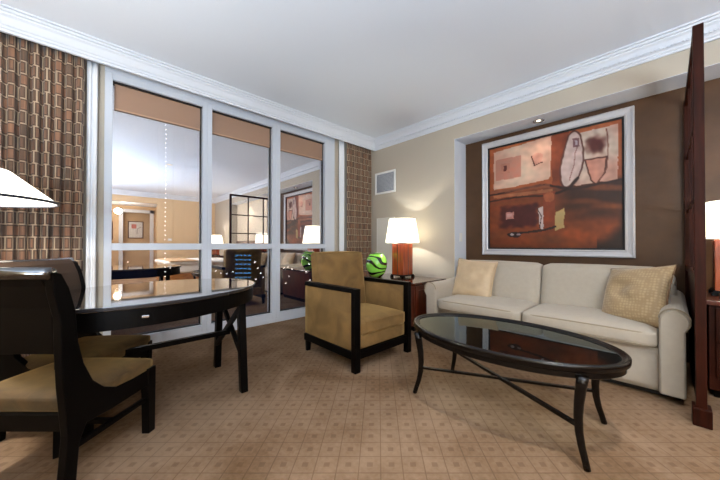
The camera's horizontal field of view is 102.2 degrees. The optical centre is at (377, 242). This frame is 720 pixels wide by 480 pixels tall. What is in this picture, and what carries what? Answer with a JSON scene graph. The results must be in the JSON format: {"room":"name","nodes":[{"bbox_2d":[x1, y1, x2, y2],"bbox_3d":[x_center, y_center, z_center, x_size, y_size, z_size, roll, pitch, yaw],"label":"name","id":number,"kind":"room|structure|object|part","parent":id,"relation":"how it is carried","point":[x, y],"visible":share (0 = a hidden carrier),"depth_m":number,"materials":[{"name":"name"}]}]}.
{"room":"hotel room","nodes":[
{"label":"hotel room","id":0,"kind":"room"},
{"bbox_2d":[0,317,719,479],"bbox_3d":[2.072,1.040,-0.624,11.600,0.060,5.800,0,-1,45],"label":"floor","id":1,"kind":"structure","parent":0,"point":[303,414],"depth_m":1.61,"materials":[{"name":"carpet"}]},
{"bbox_2d":[0,168,59,207],"bbox_3d":[-1.989,0.334,1.339,0.696,1.385,0.696,0,-1,45],"label":"floor lamp","id":2,"kind":"object","parent":1,"relation":"on","point":[15,192],"visible":1,"depth_m":1.43,"materials":[{"name":"white fabric"}]},
{"bbox_2d":[0,257,151,441],"bbox_3d":[-1.824,0.565,1.753,0.545,0.931,0.506,0,-1,-6],"label":"dining chair","id":3,"kind":"object","parent":1,"relation":"on","point":[96,344],"visible":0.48,"depth_m":1.75,"materials":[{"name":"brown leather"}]},
{"bbox_3d":[-1.789,0.571,1.524,0.514,0.914,0.034,0,-1,-6],"label":"frame","id":4,"kind":"part","parent":3,"relation":"part of","materials":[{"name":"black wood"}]},
{"bbox_3d":[-1.768,0.668,1.760,0.430,0.104,0.492,0,-1,-6],"label":"seat","id":5,"kind":"part","parent":3,"relation":"part of","materials":[{"name":"beige fabric"}]},
{"bbox_3d":[-1.555,0.854,1.546,0.056,0.350,0.040,0,-1,-6],"label":"leg","id":6,"kind":"part","parent":3,"relation":"part of","materials":[{"name":"black wood"}]},
{"bbox_3d":[-1.840,0.575,1.987,0.514,0.914,0.034,0,-1,-6],"label":"frame","id":7,"kind":"part","parent":3,"relation":"part of","materials":[{"name":"black wood"}]},
{"bbox_3d":[-1.579,0.723,1.780,0.030,0.075,0.440,0,-1,-6],"label":"rail","id":8,"kind":"part","parent":3,"relation":"part of","materials":[{"name":"black wood"}]},
{"bbox_3d":[-1.606,0.858,2.009,0.056,0.350,0.040,0,-1,-6],"label":"leg","id":9,"kind":"part","parent":3,"relation":"part of","materials":[{"name":"black wood"}]},
{"bbox_2d":[0,267,155,479],"bbox_3d":[-1.484,0.561,1.337,0.506,0.931,0.545,0,-1,0],"label":"dining chair","id":10,"kind":"object","parent":1,"relation":"on","point":[38,312],"visible":1,"depth_m":1.16,"materials":[{"name":"black wood"}]},
{"bbox_3d":[-1.485,0.268,1.137,0.440,0.343,0.133,0,0,0],"label":"backrest","id":11,"kind":"part","parent":10,"relation":"part of","materials":[{"name":"black wood"}]},
{"bbox_3d":[-1.485,0.723,1.175,0.440,0.065,0.035,0,0,0],"label":"rail","id":12,"kind":"part","parent":10,"relation":"part of","materials":[{"name":"black wood"}]},
{"bbox_3d":[-1.485,0.665,1.393,0.492,0.104,0.430,0,0,0],"label":"seat","id":13,"kind":"part","parent":10,"relation":"part of","materials":[{"name":"beige fabric"}]},
{"bbox_3d":[-1.252,0.570,1.347,0.034,0.914,0.514,0,0,0],"label":"frame","id":14,"kind":"part","parent":10,"relation":"part of","materials":[{"name":"black wood"}]},
{"bbox_3d":[-1.251,0.854,1.579,0.040,0.350,0.056,0,0,0],"label":"leg","id":15,"kind":"part","parent":10,"relation":"part of","materials":[{"name":"black wood"}]},
{"bbox_2d":[53,278,254,458],"bbox_3d":[-1.457,0.669,1.889,1.086,0.725,1.281,0,-1,45],"label":"dining table","id":16,"kind":"object","parent":1,"relation":"on","point":[129,305],"visible":0.75,"depth_m":1.73,"materials":[{"name":"black wood"}]},
{"bbox_3d":[-1.561,0.720,1.427,0.110,0.615,0.045,-1,-1,45],"label":"leg","id":17,"kind":"part","parent":16,"relation":"part of","materials":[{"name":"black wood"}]},
{"bbox_3d":[-1.324,0.729,2.407,0.110,0.615,0.045,-1,-1,45],"label":"leg","id":18,"kind":"part","parent":16,"relation":"part of","materials":[{"name":"black wood"}]},
{"bbox_3d":[-0.953,0.725,2.035,0.110,0.615,0.045,-1,-1,45],"label":"leg","id":19,"kind":"part","parent":16,"relation":"part of","materials":[{"name":"black wood"}]},
{"bbox_2d":[304,251,410,373],"bbox_3d":[-0.204,0.564,2.794,0.777,0.950,0.708,0,-1,45],"label":"armchair","id":20,"kind":"object","parent":1,"relation":"on","point":[354,316],"visible":1,"depth_m":2.65,"materials":[{"name":"beige fabric"}]},
{"bbox_3d":[-0.674,0.990,2.804,0.049,0.100,0.039,-1,-1,45],"label":"leg","id":21,"kind":"part","parent":20,"relation":"part of","materials":[{"name":"black wood"}]},
{"bbox_3d":[-0.446,0.640,2.583,0.705,0.470,0.068,-1,-1,45],"label":"panel","id":22,"kind":"part","parent":20,"relation":"part of","materials":[{"name":"beige fabric"}]},
{"bbox_3d":[-0.428,0.705,2.561,0.765,0.665,0.055,-1,-1,45],"label":"frame","id":23,"kind":"part","parent":20,"relation":"part of","materials":[{"name":"black wood"}]},
{"bbox_2d":[311,251,365,302],"bbox_3d":[-0.394,0.409,2.985,0.242,0.636,0.576,-1,-1,45],"label":"cushion","id":24,"kind":"object","parent":20,"relation":"on","point":[341,268],"depth_m":2.90,"materials":[{"name":"beige fabric"}]},
{"bbox_3d":[-0.208,0.814,2.796,0.737,0.120,0.584,-1,-1,45],"label":"seat","id":25,"kind":"part","parent":20,"relation":"part of","materials":[{"name":"beige fabric"}]},
{"bbox_2d":[360,303,404,334],"bbox_3d":[-0.154,0.704,2.743,0.624,0.164,0.580,-1,-1,45],"label":"seat cushion","id":26,"kind":"object","parent":20,"relation":"on","point":[375,318],"depth_m":2.59,"materials":[{"name":"beige fabric"}]},
{"bbox_3d":[0.007,0.643,3.035,0.705,0.470,0.068,-1,-1,45],"label":"panel","id":27,"kind":"part","parent":20,"relation":"part of","materials":[{"name":"beige fabric"}]},
{"bbox_3d":[0.050,0.905,2.538,0.040,0.065,0.590,-1,-1,45],"label":"rail","id":28,"kind":"part","parent":20,"relation":"part of","materials":[{"name":"black wood"}]},
{"bbox_3d":[0.028,0.709,3.017,0.765,0.665,0.055,-1,-1,45],"label":"frame","id":29,"kind":"part","parent":20,"relation":"part of","materials":[{"name":"black wood"}]},
{"bbox_2d":[365,273,445,330],"bbox_3d":[0.300,0.763,3.950,1.030,0.572,0.680,0,-1,45],"label":"end table","id":30,"kind":"object","parent":1,"relation":"on","point":[418,296],"visible":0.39,"depth_m":3.49,"materials":[{"name":"brown wood"}]},
{"bbox_2d":[366,253,386,276],"bbox_3d":[-0.021,0.313,4.021,0.302,0.330,0.302,0,-1,45],"label":"vase","id":31,"kind":"object","parent":30,"relation":"on","point":[376,263],"visible":1,"depth_m":3.91,"materials":[{"name":"green ceramic"}]},
{"bbox_2d":[385,218,419,277],"bbox_3d":[0.339,0.076,4.044,0.476,0.804,0.476,0,-1,45],"label":"table lamp","id":32,"kind":"object","parent":30,"relation":"on","point":[401,231],"visible":0.99,"depth_m":3.92,"materials":[{"name":"white fabric"}]},
{"bbox_3d":[0.339,-0.161,4.046,0.472,0.330,0.472,-1,-1,45],"label":"lamp shade","id":33,"kind":"part","parent":32,"relation":"part of","materials":[{"name":"white fabric"}]},
{"bbox_3d":[0.651,0.747,3.606,0.600,0.460,0.012,1,-1,-45],"label":"panel","id":34,"kind":"part","parent":30,"relation":"part of","materials":[{"name":"brown wood"}]},
{"bbox_2d":[413,313,631,471],"bbox_3d":[0.771,0.799,1.825,1.250,0.472,0.750,0,-1,45],"label":"coffee table","id":35,"kind":"object","parent":1,"relation":"on","point":[514,344],"visible":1,"depth_m":1.64,"materials":[{"name":"brown metal"}]},
{"bbox_3d":[0.276,0.825,1.989,0.075,0.423,0.046,0,-1,22],"label":"leg","id":36,"kind":"part","parent":35,"relation":"part of","materials":[{"name":"brown metal"}]},
{"bbox_3d":[0.606,0.828,2.319,0.046,0.423,0.075,0,-1,-22],"label":"leg","id":37,"kind":"part","parent":35,"relation":"part of","materials":[{"name":"brown metal"}]},
{"bbox_3d":[0.771,0.581,1.826,1.164,0.008,0.664,-1,-1,45],"label":"glass","id":38,"kind":"part","parent":35,"relation":"part of","materials":[{"name":"glass"}]},
{"bbox_3d":[0.935,0.819,1.330,0.046,0.423,0.075,0,-1,-22],"label":"leg","id":39,"kind":"part","parent":35,"relation":"part of","materials":[{"name":"black wood"}]},
{"bbox_3d":[1.265,0.822,1.660,0.075,0.423,0.046,0,-1,22],"label":"leg","id":40,"kind":"part","parent":35,"relation":"part of","materials":[{"name":"black wood"}]},
{"bbox_2d":[424,260,691,399],"bbox_3d":[1.554,0.615,2.830,2.018,0.825,0.952,0,-1,45],"label":"sofa","id":41,"kind":"object","parent":1,"relation":"on","point":[564,296],"visible":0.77,"depth_m":2.47,"materials":[{"name":"beige fabric"}]},
{"bbox_3d":[0.569,0.721,3.161,0.131,0.543,0.020,-1,-1,45],"label":"arm panel","id":42,"kind":"part","parent":41,"relation":"part of","materials":[{"name":"beige fabric"}]},
{"bbox_3d":[0.869,0.700,3.462,0.146,0.601,0.848,-1,-1,45],"label":"arm","id":43,"kind":"part","parent":41,"relation":"part of","materials":[{"name":"beige fabric"}]},
{"bbox_2d":[452,258,497,296],"bbox_3d":[1.080,0.414,3.276,0.493,0.458,0.245,0,-1,40],"label":"throw pillow","id":44,"kind":"object","parent":41,"relation":"on","point":[474,278],"visible":0.86,"depth_m":3.21,"materials":[{"name":"beige fabric"}]},
{"bbox_2d":[437,294,538,320],"bbox_3d":[1.145,0.654,3.028,0.853,0.156,0.654,-1,-1,45],"label":"seat cushion","id":45,"kind":"object","parent":41,"relation":"on","point":[506,306],"depth_m":2.85,"materials":[{"name":"beige fabric"}]},
{"bbox_2d":[457,260,543,303],"bbox_3d":[1.335,0.434,3.287,0.949,0.454,0.277,-1,-1,45],"label":"cushion","id":46,"kind":"object","parent":41,"relation":"on","point":[518,280],"depth_m":3.02,"materials":[{"name":"beige fabric"}]},
{"bbox_2d":[522,303,658,346],"bbox_3d":[1.753,0.649,2.421,0.853,0.156,0.654,-1,-1,45],"label":"seat cushion","id":47,"kind":"object","parent":41,"relation":"on","point":[588,320],"depth_m":2.19,"materials":[{"name":"beige fabric"}]},
{"bbox_2d":[540,263,676,308],"bbox_3d":[2.010,0.428,2.613,0.949,0.454,0.277,-1,-1,45],"label":"cushion","id":48,"kind":"object","parent":41,"relation":"on","point":[568,284],"depth_m":2.66,"materials":[{"name":"beige fabric"}]},
{"bbox_2d":[602,264,676,328],"bbox_3d":[1.990,0.410,2.248,0.267,0.510,0.530,0,-1,-15],"label":"throw pillow","id":49,"kind":"object","parent":41,"relation":"on","point":[638,294],"visible":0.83,"depth_m":2.15,"materials":[{"name":"beige fabric"}]},
{"bbox_3d":[1.886,0.709,1.844,0.131,0.543,0.020,-1,-1,45],"label":"arm panel","id":50,"kind":"part","parent":41,"relation":"part of","materials":[{"name":"beige fabric"}]},
{"bbox_3d":[2.186,0.688,2.144,0.146,0.601,0.848,-1,-1,45],"label":"arm","id":51,"kind":"part","parent":41,"relation":"part of","materials":[{"name":"beige fabric"}]},
{"bbox_2d":[683,22,712,429],"bbox_3d":[2.259,-0.102,2.076,0.076,2.270,1.290,0,-1,45],"label":"divider","id":52,"kind":"object","parent":1,"relation":"on","point":[694,101],"visible":0.99,"depth_m":1.65,"materials":[{"name":"brown wood"}]},
{"bbox_3d":[2.698,-0.098,2.518,0.050,2.270,0.045,-1,-1,45],"label":"post","id":53,"kind":"part","parent":52,"relation":"part of","materials":[{"name":"brown wood"}]},
{"bbox_3d":[2.268,-1.214,2.098,0.040,0.045,1.170,-1,-1,45],"label":"rail","id":54,"kind":"part","parent":52,"relation":"part of","materials":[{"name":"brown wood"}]},
{"bbox_3d":[2.268,0.211,2.086,0.040,0.045,1.170,-1,-1,45],"label":"rail","id":55,"kind":"part","parent":52,"relation":"part of","materials":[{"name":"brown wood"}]},
{"bbox_3d":[2.268,0.608,2.082,0.020,0.750,1.170,-1,-1,45],"label":"panel","id":56,"kind":"part","parent":52,"relation":"part of","materials":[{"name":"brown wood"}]},
{"bbox_3d":[1.832,-0.151,1.652,0.044,2.180,0.045,-1,-1,45],"label":"post","id":57,"kind":"part","parent":52,"relation":"part of","materials":[{"name":"brown wood"}]},
{"bbox_2d":[706,290,719,397],"bbox_3d":[2.688,0.709,1.918,0.740,0.645,0.697,0,-1,45],"label":"nightstand","id":58,"kind":"object","parent":1,"relation":"on","point":[713,302],"visible":0.62,"depth_m":1.93,"materials":[{"name":"brown wood"}]},
{"bbox_2d":[706,200,719,295],"bbox_3d":[2.591,0.043,2.118,0.344,0.692,0.344,0,-1,45],"label":"table lamp","id":59,"kind":"object","parent":58,"relation":"on","point":[712,207],"visible":0.74,"depth_m":2.11,"materials":[{"name":"white fabric"}]},
{"bbox_3d":[2.591,-0.169,2.119,0.340,0.270,0.340,-1,-1,45],"label":"lamp shade","id":60,"kind":"part","parent":59,"relation":"part of","materials":[{"name":"white fabric"}]},
{"bbox_3d":[2.462,0.550,1.694,0.640,0.240,0.015,-1,-1,45],"label":"drawer","id":61,"kind":"part","parent":58,"relation":"part of","materials":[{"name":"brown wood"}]},
{"bbox_3d":[2.462,0.770,1.692,0.640,0.240,0.015,-1,-1,45],"label":"drawer","id":62,"kind":"part","parent":58,"relation":"part of","materials":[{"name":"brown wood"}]},
{"bbox_2d":[0,0,719,138],"bbox_3d":[1.046,-1.771,0.426,8.700,0.080,5.800,0,-1,45],"label":"ceiling","id":63,"kind":"structure","parent":0,"point":[374,69],"depth_m":2.46,"materials":[{"name":"white paint"}]},
{"bbox_2d":[371,39,719,278],"bbox_3d":[2.910,-0.341,2.241,8.850,2.750,0.420,0,-1,45],"label":"wall","id":64,"kind":"structure","parent":0,"point":[424,165],"depth_m":3.99,"materials":[{"name":"beige paint"}]},
{"bbox_2d":[0,3,374,150],"bbox_3d":[-1.842,-1.636,3.030,0.130,0.145,5.200,0,-1,45],"label":"trim","id":65,"kind":"structure","parent":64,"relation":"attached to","point":[13,21],"depth_m":2.74,"materials":[{"name":"white"}]},
{"bbox_2d":[83,59,346,342],"bbox_3d":[-2.100,-0.331,3.277,0.300,2.750,5.200,0,-1,45],"label":"wall window","id":66,"kind":"structure","parent":64,"relation":"in","point":[101,79],"depth_m":2.67,"materials":[{"name":"beige paint"}]},
{"bbox_2d":[0,32,84,357],"bbox_3d":[-3.029,-0.312,2.042,0.105,2.630,1.347,0,-1,45],"label":"curtain","id":67,"kind":"object","parent":66,"relation":"hanging from","point":[42,88],"visible":0.61,"depth_m":2.35,"materials":[{"name":"brown fabric"}]},
{"bbox_2d":[85,60,98,287],"bbox_3d":[-2.548,-0.307,2.579,0.036,2.630,0.077,0,-1,45],"label":"sheer curtain","id":68,"kind":"object","parent":66,"relation":"hanging from","point":[92,67],"visible":0.72,"depth_m":2.58,"materials":[{"name":"white fabric"}]},
{"bbox_2d":[103,71,207,341],"bbox_3d":[-2.244,-0.294,2.984,0.090,2.570,0.842,0,-1,45],"label":"window","id":69,"kind":"structure","parent":66,"relation":"attached to","point":[155,171],"depth_m":2.96,"materials":[{"name":"grey paint"}]},
{"bbox_3d":[-2.261,0.491,3.000,0.006,0.900,0.740,-1,-1,45],"label":"pane","id":70,"kind":"part","parent":69,"relation":"part of","materials":[{"name":"clear glass"}]},
{"bbox_3d":[-2.261,-0.739,3.010,0.006,1.560,0.740,-1,-1,45],"label":"pane","id":71,"kind":"part","parent":69,"relation":"part of","materials":[{"name":"clear glass"}]},
{"bbox_3d":[-2.241,-1.549,2.998,0.090,0.060,0.740,-1,-1,45],"label":"head rail","id":72,"kind":"part","parent":69,"relation":"part of","materials":[{"name":"grey paint"}]},
{"bbox_3d":[-2.241,0.954,2.976,0.090,0.075,0.740,-1,-1,45],"label":"sill","id":73,"kind":"part","parent":69,"relation":"part of","materials":[{"name":"grey paint"}]},
{"bbox_2d":[114,84,199,130],"bbox_3d":[-2.251,-1.382,3.005,0.008,0.246,0.712,0,-1,45],"label":"roller shade","id":74,"kind":"object","parent":66,"relation":"attached to","point":[127,100],"visible":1,"depth_m":2.97,"materials":[{"name":"brown fabric"}]},
{"bbox_2d":[212,112,269,147],"bbox_3d":[-1.671,-1.377,3.585,0.008,0.246,0.682,0,-1,45],"label":"roller shade","id":75,"kind":"object","parent":66,"relation":"attached to","point":[225,126],"visible":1,"depth_m":3.56,"materials":[{"name":"brown fabric"}]},
{"bbox_2d":[206,103,276,330],"bbox_3d":[-1.659,-0.289,3.569,0.090,2.570,0.812,0,-1,45],"label":"window","id":76,"kind":"structure","parent":66,"relation":"attached to","point":[241,175],"depth_m":3.59,"materials":[{"name":"clear glass"}]},
{"bbox_3d":[-1.681,0.496,3.579,0.006,0.900,0.710,-1,-1,45],"label":"pane","id":77,"kind":"part","parent":76,"relation":"part of","materials":[{"name":"clear glass"}]},
{"bbox_3d":[-1.681,-0.734,3.590,0.006,1.560,0.710,-1,-1,45],"label":"pane","id":78,"kind":"part","parent":76,"relation":"part of","materials":[{"name":"clear glass"}]},
{"bbox_3d":[-1.662,0.959,3.556,0.090,0.075,0.710,-1,-1,45],"label":"sill","id":79,"kind":"part","parent":76,"relation":"part of","materials":[{"name":"grey paint"}]},
{"bbox_3d":[-1.662,-1.544,3.577,0.090,0.060,0.710,-1,-1,45],"label":"head rail","id":80,"kind":"part","parent":76,"relation":"part of","materials":[{"name":"grey paint"}]},
{"bbox_2d":[280,132,321,159],"bbox_3d":[-1.091,-1.372,4.165,0.008,0.246,0.682,0,-1,45],"label":"roller shade","id":81,"kind":"object","parent":66,"relation":"attached to","point":[288,143],"visible":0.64,"depth_m":4.15,"materials":[{"name":"brown fabric"}]},
{"bbox_2d":[276,124,337,317],"bbox_3d":[-1.013,-0.283,4.215,0.090,2.670,1.015,0,-1,45],"label":"window","id":82,"kind":"structure","parent":66,"relation":"attached to","point":[305,186],"depth_m":4.15,"materials":[{"name":"clear glass"}]},
{"bbox_3d":[-1.082,0.964,4.135,0.090,0.075,0.710,-1,-1,45],"label":"sill","id":83,"kind":"part","parent":82,"relation":"part of","materials":[{"name":"grey paint"}]},
{"bbox_3d":[-1.102,-0.729,4.170,0.006,1.560,0.710,-1,-1,45],"label":"pane","id":84,"kind":"part","parent":82,"relation":"part of","materials":[{"name":"clear glass"}]},
{"bbox_3d":[-1.102,0.501,4.159,0.006,0.900,0.710,-1,-1,45],"label":"pane","id":85,"kind":"part","parent":82,"relation":"part of","materials":[{"name":"clear glass"}]},
{"bbox_3d":[-1.082,-1.539,4.157,0.090,0.060,0.710,-1,-1,45],"label":"head rail","id":86,"kind":"part","parent":82,"relation":"part of","materials":[{"name":"grey paint"}]},
{"bbox_2d":[339,140,343,250],"bbox_3d":[-0.573,-0.290,4.561,0.035,2.630,0.100,0,-1,45],"label":"sheer curtain","id":87,"kind":"object","parent":66,"relation":"hanging from","point":[341,143],"visible":0.62,"depth_m":4.55,"materials":[{"name":"white fabric"}]},
{"bbox_2d":[347,143,370,275],"bbox_3d":[-0.305,-0.288,4.757,0.076,2.630,0.515,0,-1,45],"label":"curtain","id":88,"kind":"object","parent":64,"relation":"hanging from","point":[358,158],"visible":0.62,"depth_m":4.73,"materials":[{"name":"brown fabric"}]},
{"bbox_2d":[375,169,395,194],"bbox_3d":[0.113,-0.980,4.735,0.452,0.360,0.016,0,-1,45],"label":"air vent","id":89,"kind":"object","parent":64,"relation":"in","point":[385,182],"visible":1,"depth_m":4.72,"materials":[{"name":"white plastic"}]},
{"bbox_2d":[533,119,543,122],"bbox_3d":[1.809,-1.368,3.266,0.112,0.008,0.112,0,-1,45],"label":"recessed light","id":90,"kind":"object","parent":64,"relation":"attached to","point":[536,120],"visible":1,"depth_m":3.26,"materials":[{"name":"silver metal"}]},
{"bbox_2d":[375,11,719,150],"bbox_3d":[2.839,-1.646,1.934,8.300,0.145,0.130,0,-1,45],"label":"trim","id":91,"kind":"structure","parent":64,"relation":"attached to","point":[677,39],"depth_m":2.85,"materials":[{"name":"white"}]},
{"bbox_2d":[454,63,719,276],"bbox_3d":[2.974,-0.177,2.090,5.247,2.420,0.300,0,-1,45],"label":"trim","id":92,"kind":"structure","parent":64,"relation":"attached to","point":[711,72],"depth_m":3.24,"materials":[{"name":"white paint"}]},
{"bbox_2d":[466,78,719,294],"bbox_3d":[3.123,-0.175,2.239,5.247,2.420,0.120,0,-1,45],"label":"wall niche","id":93,"kind":"object","parent":64,"relation":"in","point":[659,129],"visible":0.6,"depth_m":2.69,"materials":[{"name":"brown paint"}]},
{"bbox_2d":[482,105,635,257],"bbox_3d":[1.926,-0.576,3.313,1.515,1.460,0.058,0,-1,45],"label":"framed painting","id":94,"kind":"object","parent":93,"relation":"attached to","point":[567,189],"visible":1,"depth_m":3.20,"materials":[{"name":"brown paint"}]}
]}

